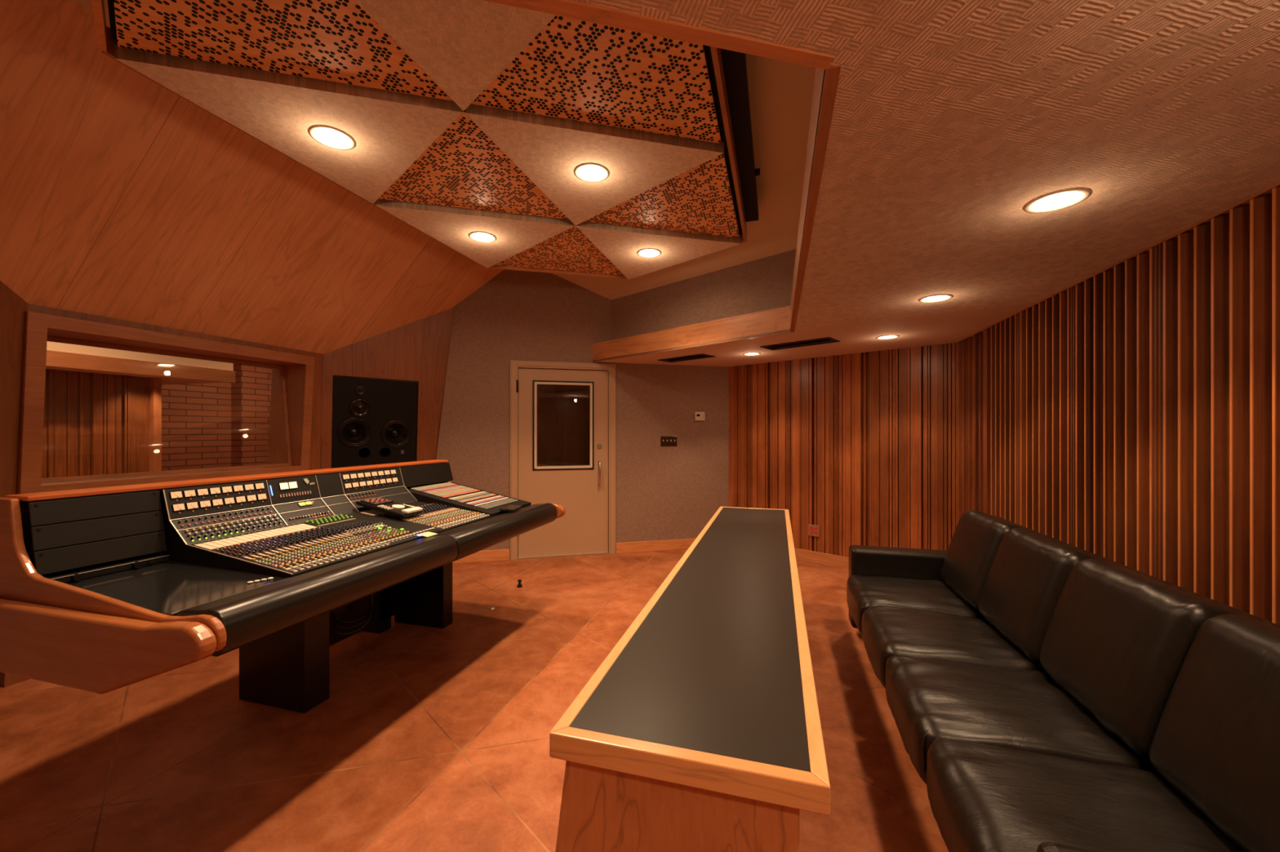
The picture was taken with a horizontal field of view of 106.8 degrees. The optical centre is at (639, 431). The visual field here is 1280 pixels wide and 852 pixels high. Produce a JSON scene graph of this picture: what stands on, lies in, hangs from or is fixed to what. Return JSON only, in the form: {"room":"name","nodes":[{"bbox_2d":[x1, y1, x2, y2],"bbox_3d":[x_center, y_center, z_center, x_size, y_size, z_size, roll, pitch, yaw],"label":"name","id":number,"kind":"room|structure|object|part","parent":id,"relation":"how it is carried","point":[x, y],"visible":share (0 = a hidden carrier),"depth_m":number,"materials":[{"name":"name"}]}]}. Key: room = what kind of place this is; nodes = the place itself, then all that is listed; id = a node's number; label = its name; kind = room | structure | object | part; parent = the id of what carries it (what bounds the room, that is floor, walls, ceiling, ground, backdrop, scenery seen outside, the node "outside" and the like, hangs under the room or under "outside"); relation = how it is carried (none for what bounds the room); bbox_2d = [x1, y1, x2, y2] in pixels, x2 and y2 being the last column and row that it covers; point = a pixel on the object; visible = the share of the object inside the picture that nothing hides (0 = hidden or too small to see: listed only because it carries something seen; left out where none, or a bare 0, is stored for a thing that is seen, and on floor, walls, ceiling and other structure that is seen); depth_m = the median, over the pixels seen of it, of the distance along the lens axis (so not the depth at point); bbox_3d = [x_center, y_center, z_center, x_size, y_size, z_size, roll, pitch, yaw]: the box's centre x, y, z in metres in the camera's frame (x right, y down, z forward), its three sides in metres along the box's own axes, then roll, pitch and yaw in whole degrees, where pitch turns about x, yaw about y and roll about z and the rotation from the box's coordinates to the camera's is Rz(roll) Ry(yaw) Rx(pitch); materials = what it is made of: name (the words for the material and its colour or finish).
{"room":"studio","nodes":[
{"label":"studio","id":0,"kind":"room"},
{"bbox_2d":[0,280,28,497],"bbox_3d":[-3.177,-0.070,1.863,0.253,2.900,1.387,0,0,-14],"label":"wall","id":1,"kind":"structure","parent":0,"point":[13,308],"depth_m":2.48,"materials":[{"name":"brown wood"}]},
{"bbox_2d":[0,0,504,354],"bbox_3d":[-2.564,-1.226,3.236,1.180,1.180,4.209,0,0,16],"label":"ceiling","id":2,"kind":"structure","parent":0,"point":[122,197],"depth_m":2.70,"materials":[{"name":"brown wood"}]},
{"bbox_2d":[349,377,417,382],"bbox_3d":[-4.990,-0.320,6.069,4.350,3.400,7.100,0,0,16],"label":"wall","id":3,"kind":"structure","parent":0,"point":[349,377],"depth_m":9.75,"materials":[{"name":"wood"}]},
{"bbox_2d":[320,306,453,469],"bbox_3d":[-2.352,-0.070,4.726,1.387,2.900,0.253,0,0,-44],"label":"wall","id":4,"kind":"structure","parent":0,"point":[418,351],"depth_m":4.70,"materials":[{"name":"brown wood"}]},
{"bbox_2d":[0,303,323,687],"bbox_3d":[-3.145,0.345,3.404,0.225,2.070,1.780,0,0,16],"label":"window frame","id":5,"kind":"structure","parent":4,"relation":"in","point":[6,679],"depth_m":3.38,"materials":[{"name":"brown wood"}]},
{"bbox_2d":[17,311,315,494],"bbox_3d":[-3.247,-0.135,3.373,0.457,1.010,1.635,0,0,16],"label":"window","id":6,"kind":"structure","parent":5,"relation":"attached to","point":[104,405],"depth_m":3.21,"materials":[{"name":"brown wood"}]},
{"bbox_3d":[-3.293,-0.135,3.387,0.096,0.856,1.486,0,0,19],"label":"pane","id":7,"kind":"part","parent":6,"relation":"part of","materials":[{"name":"clear glass"}]},
{"bbox_2d":[331,376,417,468],"bbox_3d":[-2.587,-0.058,4.618,0.724,0.901,0.267,0,0,-44],"label":"monitor","id":8,"kind":"object","parent":4,"relation":"attached to","point":[374,421],"visible":1,"depth_m":4.53,"materials":[{"name":"black metal"}]},
{"bbox_2d":[73,0,815,300],"bbox_3d":[-0.693,-1.639,2.235,3.230,0.314,6.311,0,0,16],"label":"ceiling","id":9,"kind":"structure","parent":0,"point":[780,93],"depth_m":3.25,"materials":[{"name":"paint"}]},
{"bbox_2d":[91,0,759,279],"bbox_3d":[-0.567,-1.604,2.725,2.399,0.324,3.783,0,0,16],"label":"cloud","id":10,"kind":"object","parent":9,"relation":"attached to","point":[463,117],"visible":0.88,"depth_m":2.16,"materials":[{"name":"fabric"}]},
{"bbox_3d":[-1.490,-1.483,1.702,1.050,0.018,1.177,0,0,16],"label":"perforated panel","id":11,"kind":"part","parent":10,"relation":"part of","materials":[{"name":"brown wood"}]},
{"bbox_3d":[-1.337,-1.470,2.273,1.093,0.055,1.224,0,0,16],"label":"fabric panel","id":12,"kind":"part","parent":10,"relation":"part of","materials":[{"name":"beige fabric"}]},
{"bbox_2d":[308,125,355,150],"bbox_3d":[-1.510,-1.459,2.333,0.194,0.046,0.194,0,0,16],"label":"recessed light","id":13,"kind":"object","parent":10,"relation":"attached to","point":[331,137],"visible":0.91,"depth_m":2.34,"materials":[{"name":"white plastic"}]},
{"bbox_3d":[-0.439,-1.470,1.400,1.093,0.055,1.224,0,0,16],"label":"fabric panel","id":14,"kind":"part","parent":10,"relation":"part of","materials":[{"name":"beige fabric"}]},
{"bbox_3d":[-1.147,-1.483,2.892,1.050,0.018,1.177,0,0,16],"label":"perforated panel","id":15,"kind":"part","parent":10,"relation":"part of","materials":[{"name":"brown wood"}]},
{"bbox_3d":[-0.995,-1.470,3.463,1.093,0.055,1.224,0,0,16],"label":"fabric panel","id":16,"kind":"part","parent":10,"relation":"part of","materials":[{"name":"beige fabric"}]},
{"bbox_2d":[468,231,496,242],"bbox_3d":[-1.167,-1.459,3.522,0.194,0.046,0.194,0,0,16],"label":"recessed light","id":17,"kind":"object","parent":10,"relation":"attached to","point":[482,237],"visible":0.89,"depth_m":3.54,"materials":[{"name":"white plastic"}]},
{"bbox_3d":[-0.804,-1.483,4.082,1.050,0.018,1.177,0,0,16],"label":"perforated panel","id":18,"kind":"part","parent":10,"relation":"part of","materials":[{"name":"brown wood"}]},
{"bbox_2d":[573,163,608,182],"bbox_3d":[-0.269,-1.459,2.648,0.194,0.046,0.194,0,0,16],"label":"recessed light","id":19,"kind":"object","parent":10,"relation":"attached to","point":[587,172],"visible":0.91,"depth_m":2.66,"materials":[{"name":"white plastic"}]},
{"bbox_3d":[-0.096,-1.470,2.590,1.093,0.055,1.224,0,0,16],"label":"fabric panel","id":20,"kind":"part","parent":10,"relation":"part of","materials":[{"name":"beige fabric"}]},
{"bbox_3d":[-0.250,-1.483,2.014,1.050,0.018,1.177,0,0,16],"label":"perforated panel","id":21,"kind":"part","parent":10,"relation":"part of","materials":[{"name":"brown wood"}]},
{"bbox_2d":[637,248,661,257],"bbox_3d":[0.074,-1.459,3.838,0.194,0.046,0.194,0,0,16],"label":"recessed light","id":22,"kind":"object","parent":10,"relation":"attached to","point":[646,253],"visible":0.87,"depth_m":3.86,"materials":[{"name":"white plastic"}]},
{"bbox_3d":[0.247,-1.470,3.780,1.093,0.055,1.224,0,0,16],"label":"fabric panel","id":23,"kind":"part","parent":10,"relation":"part of","materials":[{"name":"beige fabric"}]},
{"bbox_3d":[0.093,-1.483,3.204,1.050,0.018,1.177,0,0,16],"label":"perforated panel","id":24,"kind":"part","parent":10,"relation":"part of","materials":[{"name":"brown wood"}]},
{"bbox_3d":[0.520,-1.593,2.410,0.135,0.065,2.320,0,0,16],"label":"support rail","id":25,"kind":"part","parent":10,"relation":"part of","materials":[{"name":"black metal"}]},
{"bbox_2d":[0,535,948,851],"bbox_3d":[-0.433,1.430,2.831,6.800,0.100,9.600,0,0,16],"label":"floor","id":26,"kind":"structure","parent":0,"point":[424,739],"depth_m":2.09,"materials":[{"name":"concrete"}]},
{"bbox_2d":[0,459,564,713],"bbox_3d":[-1.533,0.802,2.593,1.378,1.156,2.325,0,0,16],"label":"mixing console","id":27,"kind":"object","parent":26,"relation":"on","point":[103,590],"depth_m":1.90,"materials":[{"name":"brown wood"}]},
{"bbox_3d":[-2.001,0.520,1.690,0.018,0.026,0.026,0,0,16],"label":"rack knob","id":28,"kind":"part","parent":27,"relation":"part of","materials":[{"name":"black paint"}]},
{"bbox_3d":[-2.044,0.286,1.802,0.021,0.081,0.359,0,0,16],"label":"blank panel","id":29,"kind":"part","parent":27,"relation":"part of","materials":[{"name":"black metal"}]},
{"bbox_3d":[-2.030,0.370,1.798,0.021,0.081,0.359,0,0,16],"label":"blank panel","id":30,"kind":"part","parent":27,"relation":"part of","materials":[{"name":"black metal"}]},
{"bbox_3d":[-2.015,0.453,1.794,0.021,0.081,0.359,0,0,16],"label":"blank panel","id":31,"kind":"part","parent":27,"relation":"part of","materials":[{"name":"black metal"}]},
{"bbox_3d":[-1.732,0.664,1.466,1.137,0.252,0.048,0,0,16],"label":"moulding","id":32,"kind":"part","parent":27,"relation":"part of","materials":[{"name":"brown wood"}]},
{"bbox_3d":[-1.735,0.507,1.507,1.150,0.555,0.025,0,0,16],"label":"panel","id":33,"kind":"part","parent":27,"relation":"part of","materials":[{"name":"brown wood"}]},
{"bbox_3d":[-1.956,0.520,1.849,0.018,0.026,0.026,0,0,16],"label":"rack knob","id":34,"kind":"part","parent":27,"relation":"part of","materials":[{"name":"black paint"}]},
{"bbox_2d":[147,560,153,564],"bbox_3d":[-1.950,0.520,1.891,0.006,0.014,0.015,0,0,16],"label":"rocker switch","id":35,"kind":"object","parent":27,"relation":"attached to","point":[149,562],"depth_m":1.89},
{"bbox_3d":[-1.692,0.552,1.702,0.705,0.036,0.365,0,0,16],"label":"desk panel","id":36,"kind":"part","parent":27,"relation":"part of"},
{"bbox_3d":[-1.862,0.233,2.688,0.134,0.017,2.170,0,0,16],"label":"rail","id":37,"kind":"part","parent":27,"relation":"part of","materials":[{"name":"brown wood"}]},
{"bbox_3d":[-1.834,1.078,2.449,0.440,0.604,0.139,0,0,16],"label":"leg","id":38,"kind":"part","parent":27,"relation":"part of","materials":[{"name":"black paint"}]},
{"bbox_3d":[-1.778,1.010,2.943,0.100,0.468,0.392,0,0,16],"label":"cable coil","id":39,"kind":"part","parent":27,"relation":"part of","materials":[{"name":"black rubber"}]},
{"bbox_3d":[-1.863,1.090,2.996,0.040,0.420,0.891,0,0,16],"label":"modesty panel","id":40,"kind":"part","parent":27,"relation":"part of","materials":[{"name":"black paint"}]},
{"bbox_3d":[-1.894,1.078,3.324,0.280,0.604,0.100,0,0,16],"label":"leg","id":41,"kind":"part","parent":27,"relation":"part of","materials":[{"name":"black metal"}]},
{"bbox_2d":[355,497,422,517],"bbox_3d":[-1.453,0.440,2.765,0.344,0.086,0.160,0,0,16],"label":"controller","id":42,"kind":"object","parent":27,"relation":"on","point":[379,504],"visible":1,"depth_m":2.73,"materials":[{"name":"black paint"}]},
{"bbox_2d":[360,497,393,505],"bbox_3d":[-1.544,0.410,2.792,0.108,0.027,0.140,0,0,16],"label":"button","id":43,"kind":"object","parent":42,"relation":"attached to","point":[379,500],"depth_m":2.77,"materials":[{"name":"red plastic"}]},
{"bbox_3d":[-1.166,0.526,2.527,0.129,0.020,0.140,0,0,16],"label":"master panel","id":44,"kind":"part","parent":27,"relation":"part of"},
{"bbox_3d":[-1.562,1.078,3.427,0.420,0.604,0.100,0,0,16],"label":"leg","id":45,"kind":"part","parent":27,"relation":"part of","materials":[{"name":"black paint"}]},
{"bbox_2d":[417,531,436,537],"bbox_3d":[-1.089,0.527,2.426,0.060,0.009,0.090,0,0,16],"label":"printed card","id":46,"kind":"object","parent":27,"relation":"on","point":[428,534],"visible":1,"depth_m":2.43,"materials":[{"name":"yellow paper"}]},
{"bbox_3d":[-1.125,0.507,3.622,1.150,0.555,0.028,0,0,16],"label":"panel","id":47,"kind":"part","parent":27,"relation":"part of","materials":[{"name":"brown wood"}]},
{"bbox_2d":[499,505,522,511],"bbox_3d":[-0.858,0.512,3.161,0.100,0.020,0.154,0,0,8],"label":"glasses case","id":48,"kind":"object","parent":27,"relation":"on","point":[508,508],"visible":1,"depth_m":3.13,"materials":[{"name":"brown leather"}]},
{"bbox_3d":[-1.102,0.664,3.655,1.137,0.252,0.045,0,0,16],"label":"moulding","id":49,"kind":"part","parent":27,"relation":"part of","materials":[{"name":"brown wood"}]},
{"bbox_2d":[487,606,495,609],"bbox_3d":[-1.159,1.378,3.706,0.059,0.004,0.059,0,0,16],"label":"cap","id":50,"kind":"object","parent":26,"relation":"on","point":[490,607],"visible":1,"depth_m":3.70,"materials":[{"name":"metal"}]},
{"bbox_2d":[516,579,522,587],"bbox_3d":[-1.066,1.346,4.210,0.048,0.068,0.048,0,0,16],"label":"door stop","id":51,"kind":"object","parent":26,"relation":"on","point":[519,585],"visible":1,"depth_m":4.20,"materials":[{"name":"black rubber"}]},
{"bbox_2d":[549,506,830,851],"bbox_3d":[0.465,1.000,2.384,0.606,0.760,3.064,0,0,16],"label":"credenza","id":52,"kind":"object","parent":26,"relation":"on","point":[700,730],"visible":1,"depth_m":1.03,"materials":[{"name":"laminate"}]},
{"bbox_3d":[0.029,1.026,0.959,0.555,0.708,0.020,0,0,16],"label":"panel","id":53,"kind":"part","parent":52,"relation":"part of","materials":[{"name":"brown wood"}]},
{"bbox_2d":[846,510,1279,851],"bbox_3d":[1.488,0.928,1.919,0.941,0.904,2.628,0,0,16],"label":"sofa","id":54,"kind":"object","parent":26,"relation":"on","point":[1045,693],"visible":1,"depth_m":1.42,"materials":[{"name":"black leather"}]},
{"bbox_2d":[846,574,979,635],"bbox_3d":[1.559,1.044,2.796,0.592,0.248,0.571,0,0,16],"label":"seat cushion","id":55,"kind":"object","parent":54,"relation":"on","point":[864,592],"depth_m":2.72,"materials":[{"name":"black leather"}]},
{"bbox_3d":[1.819,1.045,3.108,0.825,0.530,0.160,0,0,16],"label":"armrest","id":56,"kind":"part","parent":54,"relation":"part of","materials":[{"name":"black leather"}]},
{"bbox_2d":[862,605,1038,688],"bbox_3d":[1.400,1.046,2.244,0.592,0.248,0.571,0,0,16],"label":"seat cushion","id":57,"kind":"object","parent":54,"relation":"on","point":[887,631],"depth_m":2.15,"materials":[{"name":"black leather"}]},
{"bbox_2d":[940,510,1026,612],"bbox_3d":[1.936,0.724,2.688,0.296,0.495,0.571,0,0,16],"label":"cushion","id":58,"kind":"object","parent":54,"relation":"on","point":[977,537],"depth_m":2.60,"materials":[{"name":"black leather"}]},
{"bbox_3d":[1.733,1.234,2.746,0.750,0.172,0.569,0,0,16],"label":"seat","id":59,"kind":"part","parent":54,"relation":"part of","materials":[{"name":"black leather"}]},
{"bbox_2d":[885,654,1143,784],"bbox_3d":[1.241,1.045,1.691,0.592,0.248,0.571,0,0,16],"label":"seat cushion","id":60,"kind":"object","parent":54,"relation":"on","point":[930,698],"depth_m":1.59,"materials":[{"name":"black leather"}]},
{"bbox_2d":[978,528,1103,666],"bbox_3d":[1.777,0.724,2.135,0.295,0.495,0.571,0,0,16],"label":"cushion","id":61,"kind":"object","parent":54,"relation":"on","point":[1028,572],"depth_m":2.04,"materials":[{"name":"black leather"}]},
{"bbox_3d":[1.136,1.045,0.736,0.825,0.530,0.160,0,0,16],"label":"armrest","id":62,"kind":"part","parent":54,"relation":"part of","materials":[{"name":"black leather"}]},
{"bbox_3d":[1.574,1.234,2.193,0.750,0.172,0.569,0,0,16],"label":"seat","id":63,"kind":"part","parent":54,"relation":"part of","materials":[{"name":"black leather"}]},
{"bbox_2d":[926,737,1239,851],"bbox_3d":[1.082,1.045,1.139,0.592,0.246,0.571,0,0,16],"label":"seat cushion","id":64,"kind":"object","parent":54,"relation":"on","point":[984,797],"depth_m":1.19,"materials":[{"name":"black leather"}]},
{"bbox_3d":[1.860,0.837,1.812,0.167,0.607,2.620,0,0,16],"label":"frame","id":65,"kind":"part","parent":54,"relation":"part of","materials":[{"name":"black leather"}]},
{"bbox_2d":[1039,558,1244,762],"bbox_3d":[1.619,0.724,1.582,0.295,0.495,0.571,0,0,16],"label":"cushion","id":66,"kind":"object","parent":54,"relation":"on","point":[1117,639],"depth_m":1.48,"materials":[{"name":"black leather"}]},
{"bbox_3d":[1.415,1.234,1.641,0.750,0.172,0.569,0,0,16],"label":"seat","id":67,"kind":"part","parent":54,"relation":"part of","materials":[{"name":"black leather"}]},
{"bbox_2d":[1149,614,1279,851],"bbox_3d":[1.459,0.724,1.030,0.295,0.494,0.571,0,0,16],"label":"cushion","id":68,"kind":"object","parent":54,"relation":"on","point":[1215,734],"depth_m":1.13,"materials":[{"name":"black leather"}]},
{"bbox_2d":[517,368,518,499],"bbox_3d":[-0.860,0.230,6.104,2.500,2.300,1.410,0,0,-14],"label":"wall","id":69,"kind":"structure","parent":0,"point":[517,369],"depth_m":6.57,"materials":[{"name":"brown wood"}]},
{"bbox_2d":[592,306,791,362],"bbox_3d":[0.326,-0.875,4.518,2.348,0.209,0.020,0,0,43],"label":"trim","id":70,"kind":"structure","parent":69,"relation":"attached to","point":[775,320],"depth_m":4.29,"materials":[{"name":"brown wood"}]},
{"bbox_2d":[435,269,728,559],"bbox_3d":[-0.589,-0.243,5.362,3.410,3.246,0.120,0,0,-14],"label":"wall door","id":71,"kind":"structure","parent":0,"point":[663,493],"depth_m":5.32,"materials":[{"name":"paint"}]},
{"bbox_2d":[510,360,615,560],"bbox_3d":[-0.841,0.310,5.258,1.150,2.146,0.161,0,0,-14],"label":"door","id":72,"kind":"structure","parent":71,"relation":"attached to","point":[566,411],"depth_m":5.26,"materials":[{"name":"beige paint"}]},
{"bbox_3d":[-0.451,0.470,5.307,0.022,0.281,0.069,0,0,-14],"label":"handle","id":73,"kind":"part","parent":72,"relation":"part of","materials":[{"name":"metal"}]},
{"bbox_2d":[452,537,696,564],"bbox_3d":[-0.631,1.321,5.283,3.450,0.118,0.014,0,0,-14],"label":"baseboard","id":74,"kind":"structure","parent":71,"relation":"attached to","point":[683,544],"depth_m":5.40,"materials":[{"name":"brown wood"}]},
{"bbox_2d":[660,435,676,446],"bbox_3d":[0.338,0.116,5.520,0.200,0.118,0.020,0,0,-14],"label":"switch plate","id":75,"kind":"object","parent":71,"relation":"attached to","point":[664,441],"visible":1,"depth_m":5.52,"materials":[{"name":"metal"}]},
{"bbox_2d":[694,412,705,421],"bbox_3d":[0.707,-0.177,5.605,0.125,0.105,0.031,0,0,-14],"label":"thermostat","id":76,"kind":"object","parent":71,"relation":"attached to","point":[699,416],"visible":1,"depth_m":5.59,"materials":[{"name":"white plastic"}]},
{"bbox_2d":[611,248,795,340],"bbox_3d":[0.505,-1.398,4.615,2.440,0.836,0.050,0,0,43],"label":"wall","id":77,"kind":"structure","parent":0,"point":[763,284],"depth_m":4.44,"materials":[{"name":"fabric"}]},
{"bbox_2d":[728,342,958,557],"bbox_3d":[1.984,0.253,4.948,2.388,2.255,0.120,0,0,42],"label":"wall","id":78,"kind":"structure","parent":0,"point":[862,448],"depth_m":4.74,"materials":[{"name":"brown wood"}]},
{"bbox_2d":[808,524,819,537],"bbox_3d":[1.828,1.045,4.998,0.125,0.118,0.011,0,0,42],"label":"power outlet","id":79,"kind":"object","parent":78,"relation":"attached to","point":[813,530],"visible":1,"depth_m":5.00,"materials":[{"name":"plastic"}]},
{"bbox_2d":[794,547,848,568],"bbox_3d":[1.938,1.321,4.897,2.388,0.118,0.016,0,0,42],"label":"baseboard","id":80,"kind":"structure","parent":78,"relation":"attached to","point":[837,561],"depth_m":4.93,"materials":[{"name":"brown wood"}]},
{"bbox_2d":[569,0,1279,367],"bbox_3d":[0.329,-0.785,2.326,5.480,0.020,6.056,0,0,44],"label":"ceiling","id":81,"kind":"structure","parent":0,"point":[949,117],"depth_m":1.27,"materials":[{"name":"fabric"}]},
{"bbox_2d":[483,0,835,70],"bbox_3d":[-0.796,-0.875,0.709,2.460,0.209,0.032,0,0,-14],"label":"trim","id":82,"kind":"structure","parent":81,"relation":"attached to","point":[565,8],"depth_m":0.91,"materials":[{"name":"brown wood"}]},
{"bbox_2d":[657,353,715,362],"bbox_3d":[0.486,-0.793,5.021,0.590,0.053,0.225,0,0,43],"label":"ceiling vent","id":83,"kind":"object","parent":81,"relation":"in","point":[700,356],"visible":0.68,"depth_m":5.01,"materials":[{"name":"brown metal"}]},
{"bbox_2d":[742,352,760,355],"bbox_3d":[1.119,-0.792,4.750,0.170,0.046,0.170,0,0,16],"label":"recessed light","id":84,"kind":"object","parent":81,"relation":"in","point":[748,353],"visible":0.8,"depth_m":4.78,"materials":[{"name":"white plastic"}]},
{"bbox_2d":[760,337,839,350],"bbox_3d":[1.405,-0.793,4.205,0.630,0.053,0.235,0,0,43],"label":"ceiling vent","id":85,"kind":"object","parent":81,"relation":"in","point":[827,339],"visible":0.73,"depth_m":4.19,"materials":[{"name":"brown metal"}]},
{"bbox_2d":[790,65,840,332],"bbox_3d":[0.798,-0.875,2.355,0.030,0.209,2.801,0,0,16],"label":"trim","id":86,"kind":"structure","parent":81,"relation":"attached to","point":[831,74],"depth_m":1.45,"materials":[{"name":"brown wood"}]},
{"bbox_2d":[875,335,899,339],"bbox_3d":[2.033,-0.792,3.901,0.170,0.046,0.170,0,0,16],"label":"recessed light","id":87,"kind":"object","parent":81,"relation":"in","point":[883,337],"visible":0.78,"depth_m":3.93,"materials":[{"name":"white plastic"}]},
{"bbox_2d":[918,294,953,302],"bbox_3d":[1.721,-0.792,2.766,0.170,0.046,0.170,0,0,16],"label":"recessed light","id":88,"kind":"object","parent":81,"relation":"in","point":[936,298],"visible":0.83,"depth_m":2.78,"materials":[{"name":"white plastic"}]},
{"bbox_2d":[1023,188,1091,213],"bbox_3d":[1.399,-0.792,1.596,0.170,0.046,0.170,0,0,16],"label":"recessed light","id":89,"kind":"object","parent":81,"relation":"in","point":[1059,200],"visible":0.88,"depth_m":1.60,"materials":[{"name":"white plastic"}]},
{"bbox_2d":[958,186,1279,625],"bbox_3d":[2.159,0.253,1.792,0.164,2.255,4.840,0,0,16],"label":"wall","id":90,"kind":"structure","parent":0,"point":[1129,415],"depth_m":1.98,"materials":[{"name":"brown wood"}]},
{"bbox_2d":[956,181,1279,343],"bbox_3d":[2.095,-0.769,1.863,0.006,0.012,4.680,0,0,16],"label":"trim","id":91,"kind":"structure","parent":90,"relation":"attached to","point":[1277,184],"depth_m":1.96,"materials":[{"name":"brown wood"}]}
]}

